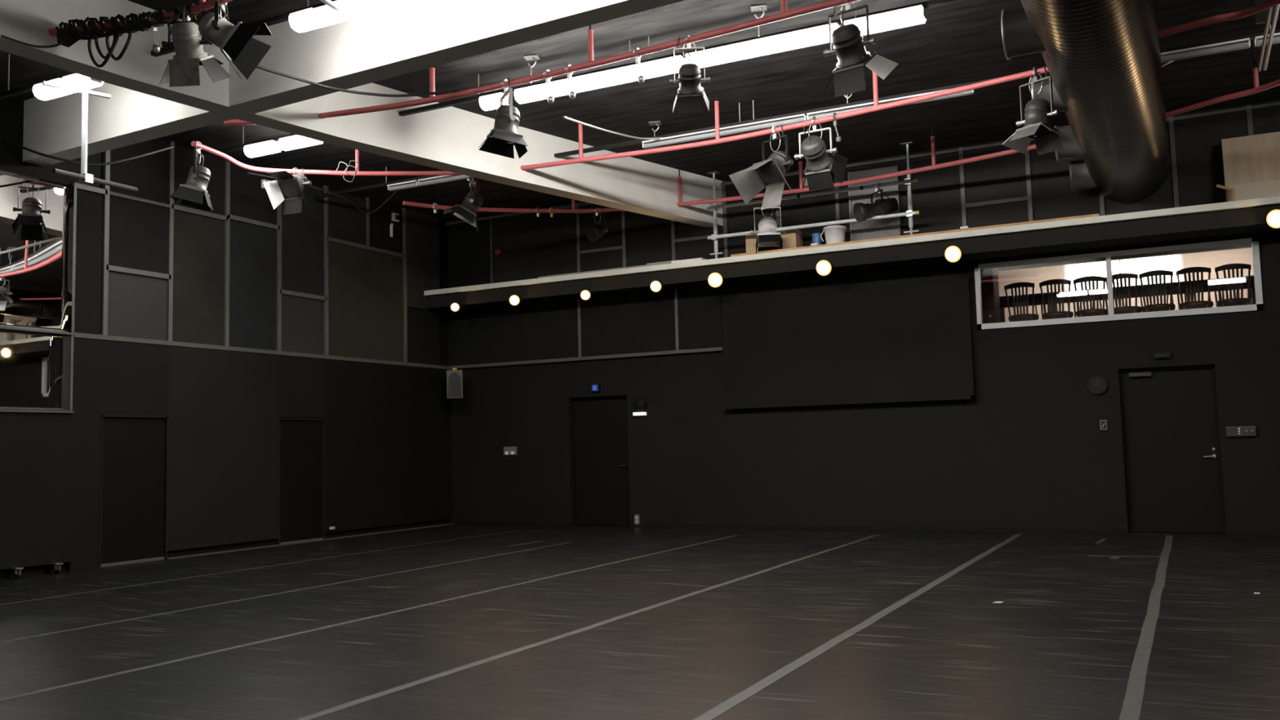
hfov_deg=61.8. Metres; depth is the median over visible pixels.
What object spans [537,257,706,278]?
pipe
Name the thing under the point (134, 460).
door
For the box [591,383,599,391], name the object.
exit sign
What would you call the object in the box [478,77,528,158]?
lantern
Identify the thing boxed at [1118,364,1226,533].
door
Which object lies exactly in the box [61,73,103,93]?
tube light
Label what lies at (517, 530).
tape
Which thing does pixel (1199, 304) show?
spindle chair
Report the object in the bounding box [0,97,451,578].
wall
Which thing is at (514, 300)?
lamp
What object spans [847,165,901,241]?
board
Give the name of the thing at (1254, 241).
window
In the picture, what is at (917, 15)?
tube light
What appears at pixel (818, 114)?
tube light
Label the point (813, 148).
lantern
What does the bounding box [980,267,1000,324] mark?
cabinet
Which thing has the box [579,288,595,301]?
lamp
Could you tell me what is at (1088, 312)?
spindle chair
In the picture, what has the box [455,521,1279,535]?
baseboard
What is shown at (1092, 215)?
plank
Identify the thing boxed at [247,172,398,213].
cable
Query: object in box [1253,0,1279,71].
stage light
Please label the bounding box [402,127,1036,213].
pipe
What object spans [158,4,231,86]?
lantern
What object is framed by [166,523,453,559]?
baseboard
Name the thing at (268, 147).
tube light
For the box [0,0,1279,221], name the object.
ceiling
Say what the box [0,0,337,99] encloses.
rail
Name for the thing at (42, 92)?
tube light
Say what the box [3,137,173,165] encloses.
cable
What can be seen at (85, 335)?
trim
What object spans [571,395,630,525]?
door
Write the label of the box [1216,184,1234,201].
wooden offcut
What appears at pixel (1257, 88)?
pipe
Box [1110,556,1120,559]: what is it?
scrap
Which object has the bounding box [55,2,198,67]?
cable coil
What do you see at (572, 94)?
clamp
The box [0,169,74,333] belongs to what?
mirror
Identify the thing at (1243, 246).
trim
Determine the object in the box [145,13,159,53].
clamp
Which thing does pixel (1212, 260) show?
wall
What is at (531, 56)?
ceiling hook
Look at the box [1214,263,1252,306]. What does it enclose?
spindle chair
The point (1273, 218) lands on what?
lamp
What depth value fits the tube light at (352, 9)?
8.54 m
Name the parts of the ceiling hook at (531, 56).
plate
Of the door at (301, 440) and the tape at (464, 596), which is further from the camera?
the door at (301, 440)
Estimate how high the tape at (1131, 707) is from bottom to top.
0.002 m
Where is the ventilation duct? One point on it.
(1102, 58)
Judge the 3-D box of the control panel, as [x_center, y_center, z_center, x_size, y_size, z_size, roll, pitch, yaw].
[7.387,0.875,13.157,0.320,0.120,0.069,-4,-5,27]
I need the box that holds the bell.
[494,248,502,256]
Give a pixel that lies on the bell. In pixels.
(498, 251)
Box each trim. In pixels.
[73,332,452,369]
[449,346,722,368]
[997,243,1251,271]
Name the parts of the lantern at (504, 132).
barn door, gel frame, barn door, tilt knob, barn door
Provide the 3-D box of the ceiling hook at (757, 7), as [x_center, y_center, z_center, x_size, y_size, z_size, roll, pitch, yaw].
[1.115,-3.170,10.010,0.151,0.286,0.126,-2,-5,11]
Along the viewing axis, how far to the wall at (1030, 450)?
15.40 m
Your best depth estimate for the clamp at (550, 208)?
15.97 m
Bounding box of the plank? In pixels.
[730,213,1099,257]
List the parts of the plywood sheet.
panel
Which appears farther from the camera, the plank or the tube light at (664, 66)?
the plank
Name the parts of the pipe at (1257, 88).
anchor rod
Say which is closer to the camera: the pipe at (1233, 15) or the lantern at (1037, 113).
the pipe at (1233, 15)
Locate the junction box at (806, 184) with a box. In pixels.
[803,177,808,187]
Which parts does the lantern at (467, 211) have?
barn door, barn door, barn door, gel frame, barn door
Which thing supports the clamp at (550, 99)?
attached to the pipe at (784, 14)
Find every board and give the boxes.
[720,276,974,408]
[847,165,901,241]
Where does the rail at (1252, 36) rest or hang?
hanging from the ceiling
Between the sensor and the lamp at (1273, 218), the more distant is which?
the sensor
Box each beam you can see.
[0,0,723,227]
[22,0,684,166]
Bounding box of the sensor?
[1154,352,1170,358]
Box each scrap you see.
[510,541,542,546]
[1088,555,1155,556]
[1094,538,1107,543]
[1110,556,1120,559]
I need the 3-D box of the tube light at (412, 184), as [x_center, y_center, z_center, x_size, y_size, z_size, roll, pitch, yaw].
[-3.336,-2.456,15.111,0.525,0.081,0.100,-4,-5,27]
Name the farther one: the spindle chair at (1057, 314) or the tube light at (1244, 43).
the spindle chair at (1057, 314)
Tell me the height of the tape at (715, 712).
0.002 m
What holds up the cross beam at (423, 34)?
attached to the ceiling
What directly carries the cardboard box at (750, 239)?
on the plank
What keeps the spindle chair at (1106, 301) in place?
on the floor
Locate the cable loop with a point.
(350, 160)
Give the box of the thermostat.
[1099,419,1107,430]
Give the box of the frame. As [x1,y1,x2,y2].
[706,142,919,258]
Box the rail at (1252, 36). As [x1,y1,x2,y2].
[1166,25,1279,52]
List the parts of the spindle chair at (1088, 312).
post, rail, seat, post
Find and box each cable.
[0,34,62,48]
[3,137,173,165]
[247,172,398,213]
[256,65,456,97]
[562,115,662,139]
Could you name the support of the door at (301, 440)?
in the wall at (331, 277)
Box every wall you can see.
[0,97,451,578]
[445,99,1279,534]
[998,247,1253,322]
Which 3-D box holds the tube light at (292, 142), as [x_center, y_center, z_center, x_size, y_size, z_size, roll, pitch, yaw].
[-4.043,-2.605,12.770,0.573,0.130,0.188,-4,-5,27]
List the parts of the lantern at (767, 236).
tilt knob, gel frame, barn door, barn door, barn door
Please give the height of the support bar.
0.542 m
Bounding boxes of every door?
[98,414,168,567]
[275,417,324,544]
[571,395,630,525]
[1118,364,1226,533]
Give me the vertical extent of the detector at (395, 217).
0.130 m
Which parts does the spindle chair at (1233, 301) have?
post, rail, seat, post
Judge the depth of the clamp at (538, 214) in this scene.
15.94 m
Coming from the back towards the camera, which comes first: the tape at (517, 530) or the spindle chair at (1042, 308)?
the spindle chair at (1042, 308)
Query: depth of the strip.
17.57 m
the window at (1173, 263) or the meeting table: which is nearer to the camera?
the meeting table
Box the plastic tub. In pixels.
[811,232,821,244]
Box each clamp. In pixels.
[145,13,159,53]
[431,203,437,213]
[535,207,540,217]
[542,68,554,103]
[548,207,553,217]
[564,63,575,98]
[633,46,644,83]
[832,112,841,142]
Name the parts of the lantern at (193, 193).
barn door, barn door, tilt knob, gel frame, barn door, barn door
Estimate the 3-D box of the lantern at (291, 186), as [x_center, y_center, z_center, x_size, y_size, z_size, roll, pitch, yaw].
[-4.322,-2.125,13.307,0.482,0.604,0.578,-3,-5,17]
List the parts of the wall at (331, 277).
acoustic panel, wire panel, acoustic panel, acoustic panel, acoustic panel, acoustic panel, acoustic panel, wire panel, acoustic panel, acoustic panel, acoustic panel, acoustic panel, acoustic panel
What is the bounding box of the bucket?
[820,218,846,244]
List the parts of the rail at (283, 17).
hanging rod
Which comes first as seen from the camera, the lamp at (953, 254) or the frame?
the lamp at (953, 254)
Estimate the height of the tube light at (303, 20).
0.130 m
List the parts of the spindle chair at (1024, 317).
post, rail, seat, post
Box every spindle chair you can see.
[1004,282,1039,321]
[1035,303,1061,319]
[1039,279,1073,319]
[1072,275,1107,316]
[1073,301,1093,317]
[1099,298,1125,315]
[1105,273,1142,314]
[1138,270,1175,312]
[1139,295,1168,312]
[1172,293,1193,309]
[1175,266,1213,309]
[1209,289,1237,306]
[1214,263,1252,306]
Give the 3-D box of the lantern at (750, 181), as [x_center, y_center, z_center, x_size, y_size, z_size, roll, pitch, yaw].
[1.439,-2.193,12.040,0.666,0.968,0.709,2,-6,-40]
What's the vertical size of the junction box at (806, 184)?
0.130 m
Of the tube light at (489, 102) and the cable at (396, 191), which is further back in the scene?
the cable at (396, 191)
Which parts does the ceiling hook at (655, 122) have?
plate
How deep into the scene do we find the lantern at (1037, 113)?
10.38 m
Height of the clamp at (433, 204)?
0.148 m
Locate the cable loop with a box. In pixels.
[336,160,359,182]
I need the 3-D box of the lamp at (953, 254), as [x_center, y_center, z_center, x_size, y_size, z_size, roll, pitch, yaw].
[4.178,-1.399,14.235,0.231,0.227,0.252,-4,-5,27]
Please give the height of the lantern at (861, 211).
0.566 m
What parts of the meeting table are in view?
leg, leg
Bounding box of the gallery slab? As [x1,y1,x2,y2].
[424,195,1279,311]
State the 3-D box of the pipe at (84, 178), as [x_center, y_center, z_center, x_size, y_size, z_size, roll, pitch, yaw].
[-5.328,-2.397,10.395,0.223,1.433,0.891,-4,-5,27]
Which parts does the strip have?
casing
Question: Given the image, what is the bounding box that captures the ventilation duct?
[1000,0,1174,203]
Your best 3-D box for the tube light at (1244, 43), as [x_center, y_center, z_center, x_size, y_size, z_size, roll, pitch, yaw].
[5.567,-3.047,10.561,0.794,0.081,0.100,-4,-5,27]
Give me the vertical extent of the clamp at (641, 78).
0.335 m
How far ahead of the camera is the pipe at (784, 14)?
9.93 m
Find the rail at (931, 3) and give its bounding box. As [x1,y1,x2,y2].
[224,0,964,152]
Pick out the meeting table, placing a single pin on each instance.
(1214, 286)
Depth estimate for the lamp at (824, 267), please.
14.94 m
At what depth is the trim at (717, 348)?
17.40 m
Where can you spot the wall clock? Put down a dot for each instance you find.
(1095, 384)
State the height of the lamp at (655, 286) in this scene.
0.205 m
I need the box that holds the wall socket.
[634,514,639,524]
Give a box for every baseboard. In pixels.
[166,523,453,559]
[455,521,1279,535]
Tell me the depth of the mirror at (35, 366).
11.95 m
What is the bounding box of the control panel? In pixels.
[1226,426,1256,436]
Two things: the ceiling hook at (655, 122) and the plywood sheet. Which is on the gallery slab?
the plywood sheet
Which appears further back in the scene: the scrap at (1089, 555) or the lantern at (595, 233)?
the lantern at (595, 233)
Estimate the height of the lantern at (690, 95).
0.695 m
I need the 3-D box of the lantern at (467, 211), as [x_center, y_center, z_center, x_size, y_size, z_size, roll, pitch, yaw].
[-2.399,-2.121,14.552,0.534,0.773,0.618,-1,-5,-10]
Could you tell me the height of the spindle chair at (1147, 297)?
0.943 m
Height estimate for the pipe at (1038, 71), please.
0.560 m
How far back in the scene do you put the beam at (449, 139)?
11.97 m
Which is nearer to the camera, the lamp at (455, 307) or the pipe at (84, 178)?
the pipe at (84, 178)
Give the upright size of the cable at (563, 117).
0.631 m
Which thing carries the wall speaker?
attached to the wall at (331, 277)
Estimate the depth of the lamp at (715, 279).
15.69 m
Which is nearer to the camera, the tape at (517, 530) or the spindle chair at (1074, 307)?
the tape at (517, 530)
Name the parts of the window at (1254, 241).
trim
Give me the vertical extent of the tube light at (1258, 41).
0.081 m
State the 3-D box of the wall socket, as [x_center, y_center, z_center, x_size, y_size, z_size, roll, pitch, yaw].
[-0.045,2.518,16.896,0.085,0.150,0.035,-4,-5,27]
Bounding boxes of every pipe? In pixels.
[42,80,137,191]
[48,0,232,35]
[191,66,1048,175]
[223,0,859,125]
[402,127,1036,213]
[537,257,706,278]
[1158,0,1279,37]
[1165,40,1279,117]
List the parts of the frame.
head plate, post, rail, rail, head plate, post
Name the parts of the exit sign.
lit panel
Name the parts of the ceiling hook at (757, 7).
plate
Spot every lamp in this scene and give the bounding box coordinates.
[448,301,465,312]
[508,293,524,306]
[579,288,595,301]
[632,397,647,415]
[649,280,665,292]
[707,271,724,288]
[815,259,831,275]
[944,245,962,262]
[1266,208,1279,228]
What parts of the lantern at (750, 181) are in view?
barn door, barn door, gel frame, barn door, barn door, tilt knob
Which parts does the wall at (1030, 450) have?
acoustic panel, acoustic panel, acoustic panel, acoustic panel, acoustic panel, acoustic panel, acoustic panel, acoustic panel, acoustic panel, acoustic panel, acoustic panel, acoustic panel, acoustic panel, acoustic panel, acoustic panel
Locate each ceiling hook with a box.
[523,53,539,83]
[648,120,661,136]
[751,3,766,35]
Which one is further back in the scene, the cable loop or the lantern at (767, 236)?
the lantern at (767, 236)
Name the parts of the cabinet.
door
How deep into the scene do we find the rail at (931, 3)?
10.83 m
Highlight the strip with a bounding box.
[390,222,393,236]
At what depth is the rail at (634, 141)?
13.06 m
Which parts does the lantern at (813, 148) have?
tilt knob, gel frame, barn door, tilt knob, barn door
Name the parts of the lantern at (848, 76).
barn door, tilt knob, barn door, gel frame, tilt knob, barn door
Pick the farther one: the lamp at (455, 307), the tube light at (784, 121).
the lamp at (455, 307)
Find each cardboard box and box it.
[745,233,777,253]
[778,229,803,248]
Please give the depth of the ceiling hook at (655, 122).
13.51 m
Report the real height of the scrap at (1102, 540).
0.003 m
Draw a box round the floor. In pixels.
[0,524,1279,719]
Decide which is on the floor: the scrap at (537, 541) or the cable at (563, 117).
the scrap at (537, 541)
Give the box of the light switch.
[503,446,516,455]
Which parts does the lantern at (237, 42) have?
tilt knob, gel frame, barn door, barn door, barn door, barn door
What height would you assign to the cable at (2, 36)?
0.182 m
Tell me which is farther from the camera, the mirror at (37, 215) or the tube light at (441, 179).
the tube light at (441, 179)
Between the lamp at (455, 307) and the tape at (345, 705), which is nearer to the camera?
the tape at (345, 705)
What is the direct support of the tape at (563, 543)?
on the floor
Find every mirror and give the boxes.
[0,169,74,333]
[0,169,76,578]
[0,328,71,410]
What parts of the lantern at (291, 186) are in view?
barn door, barn door, gel frame, barn door, barn door, tilt knob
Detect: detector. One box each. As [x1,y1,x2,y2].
[261,179,269,188]
[391,212,399,222]
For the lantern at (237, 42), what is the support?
hanging from the pipe at (203, 4)
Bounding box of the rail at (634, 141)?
[314,72,1049,198]
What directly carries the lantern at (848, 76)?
hanging from the pipe at (784, 14)
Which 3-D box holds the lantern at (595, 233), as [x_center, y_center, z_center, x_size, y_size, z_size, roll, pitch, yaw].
[-0.644,-2.027,16.017,0.317,0.530,0.328,-1,-5,-4]
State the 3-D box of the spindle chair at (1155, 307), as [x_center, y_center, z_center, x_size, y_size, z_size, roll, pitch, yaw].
[7.274,-0.763,15.024,0.430,0.943,0.451,-4,-5,27]
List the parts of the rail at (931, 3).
hanging rod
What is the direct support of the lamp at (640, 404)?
attached to the wall at (1030, 450)
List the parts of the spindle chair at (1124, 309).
rail, seat, post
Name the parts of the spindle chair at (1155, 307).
post, rail, seat, post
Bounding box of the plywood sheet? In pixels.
[1221,131,1279,201]
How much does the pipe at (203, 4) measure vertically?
0.560 m
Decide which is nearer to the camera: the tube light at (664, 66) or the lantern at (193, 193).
the tube light at (664, 66)
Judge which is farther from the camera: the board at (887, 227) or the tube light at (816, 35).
the board at (887, 227)
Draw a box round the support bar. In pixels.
[320,0,342,13]
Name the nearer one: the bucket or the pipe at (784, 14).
the pipe at (784, 14)
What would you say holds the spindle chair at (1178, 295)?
on the floor
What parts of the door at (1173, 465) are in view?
lever handle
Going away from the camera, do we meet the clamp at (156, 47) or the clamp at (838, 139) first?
the clamp at (156, 47)
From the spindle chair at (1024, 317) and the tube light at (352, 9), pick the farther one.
the spindle chair at (1024, 317)
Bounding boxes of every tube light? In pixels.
[32,77,72,100]
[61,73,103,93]
[244,139,281,157]
[278,134,322,151]
[288,4,340,32]
[311,0,422,26]
[386,180,419,191]
[417,174,469,186]
[479,92,508,111]
[514,63,643,103]
[640,54,685,78]
[641,113,807,148]
[685,22,839,67]
[806,88,974,119]
[844,4,926,35]
[1160,37,1250,62]
[1253,32,1279,46]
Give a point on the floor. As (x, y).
(1062, 642)
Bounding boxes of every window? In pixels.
[966,237,1263,331]
[1063,253,1184,291]
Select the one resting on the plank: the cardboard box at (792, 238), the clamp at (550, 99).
the cardboard box at (792, 238)
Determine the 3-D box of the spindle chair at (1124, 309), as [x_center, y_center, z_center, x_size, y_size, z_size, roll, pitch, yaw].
[6.900,-0.738,15.215,0.430,0.943,0.451,-4,-6,33]
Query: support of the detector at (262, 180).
attached to the wall at (331, 277)
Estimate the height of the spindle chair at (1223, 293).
0.943 m
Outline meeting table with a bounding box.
[999,275,1255,322]
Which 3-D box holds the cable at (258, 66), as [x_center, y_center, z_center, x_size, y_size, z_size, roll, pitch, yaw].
[-2.598,-2.543,9.735,0.253,0.364,2.304,-6,-6,43]
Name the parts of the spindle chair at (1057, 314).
post, rail, seat, post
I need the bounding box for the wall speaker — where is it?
[446,368,462,398]
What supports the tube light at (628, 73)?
attached to the rail at (931, 3)
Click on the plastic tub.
(816, 238)
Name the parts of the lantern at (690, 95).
tilt knob, barn door, gel frame, barn door, tilt knob, barn door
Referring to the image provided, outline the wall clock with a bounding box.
[1086,375,1107,394]
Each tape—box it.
[0,529,519,604]
[0,535,737,702]
[0,542,567,643]
[295,534,879,719]
[693,533,1022,719]
[1119,535,1173,719]
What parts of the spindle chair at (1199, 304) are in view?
post, rail, seat, post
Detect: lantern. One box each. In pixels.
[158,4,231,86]
[169,140,213,211]
[197,0,271,79]
[262,167,311,214]
[443,176,483,232]
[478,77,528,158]
[586,207,608,241]
[669,35,710,113]
[728,124,793,209]
[750,206,786,251]
[794,116,848,191]
[822,0,897,97]
[853,182,898,222]
[1002,66,1073,155]
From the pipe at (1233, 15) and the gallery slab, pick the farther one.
the gallery slab
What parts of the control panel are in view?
rail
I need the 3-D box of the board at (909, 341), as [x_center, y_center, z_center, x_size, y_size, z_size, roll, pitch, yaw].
[2.908,-0.196,15.497,3.690,1.680,0.143,-4,-5,27]
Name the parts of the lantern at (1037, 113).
barn door, tilt knob, barn door, gel frame, barn door, tilt knob, barn door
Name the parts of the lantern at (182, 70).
barn door, tilt knob, barn door, gel frame, tilt knob, barn door, barn door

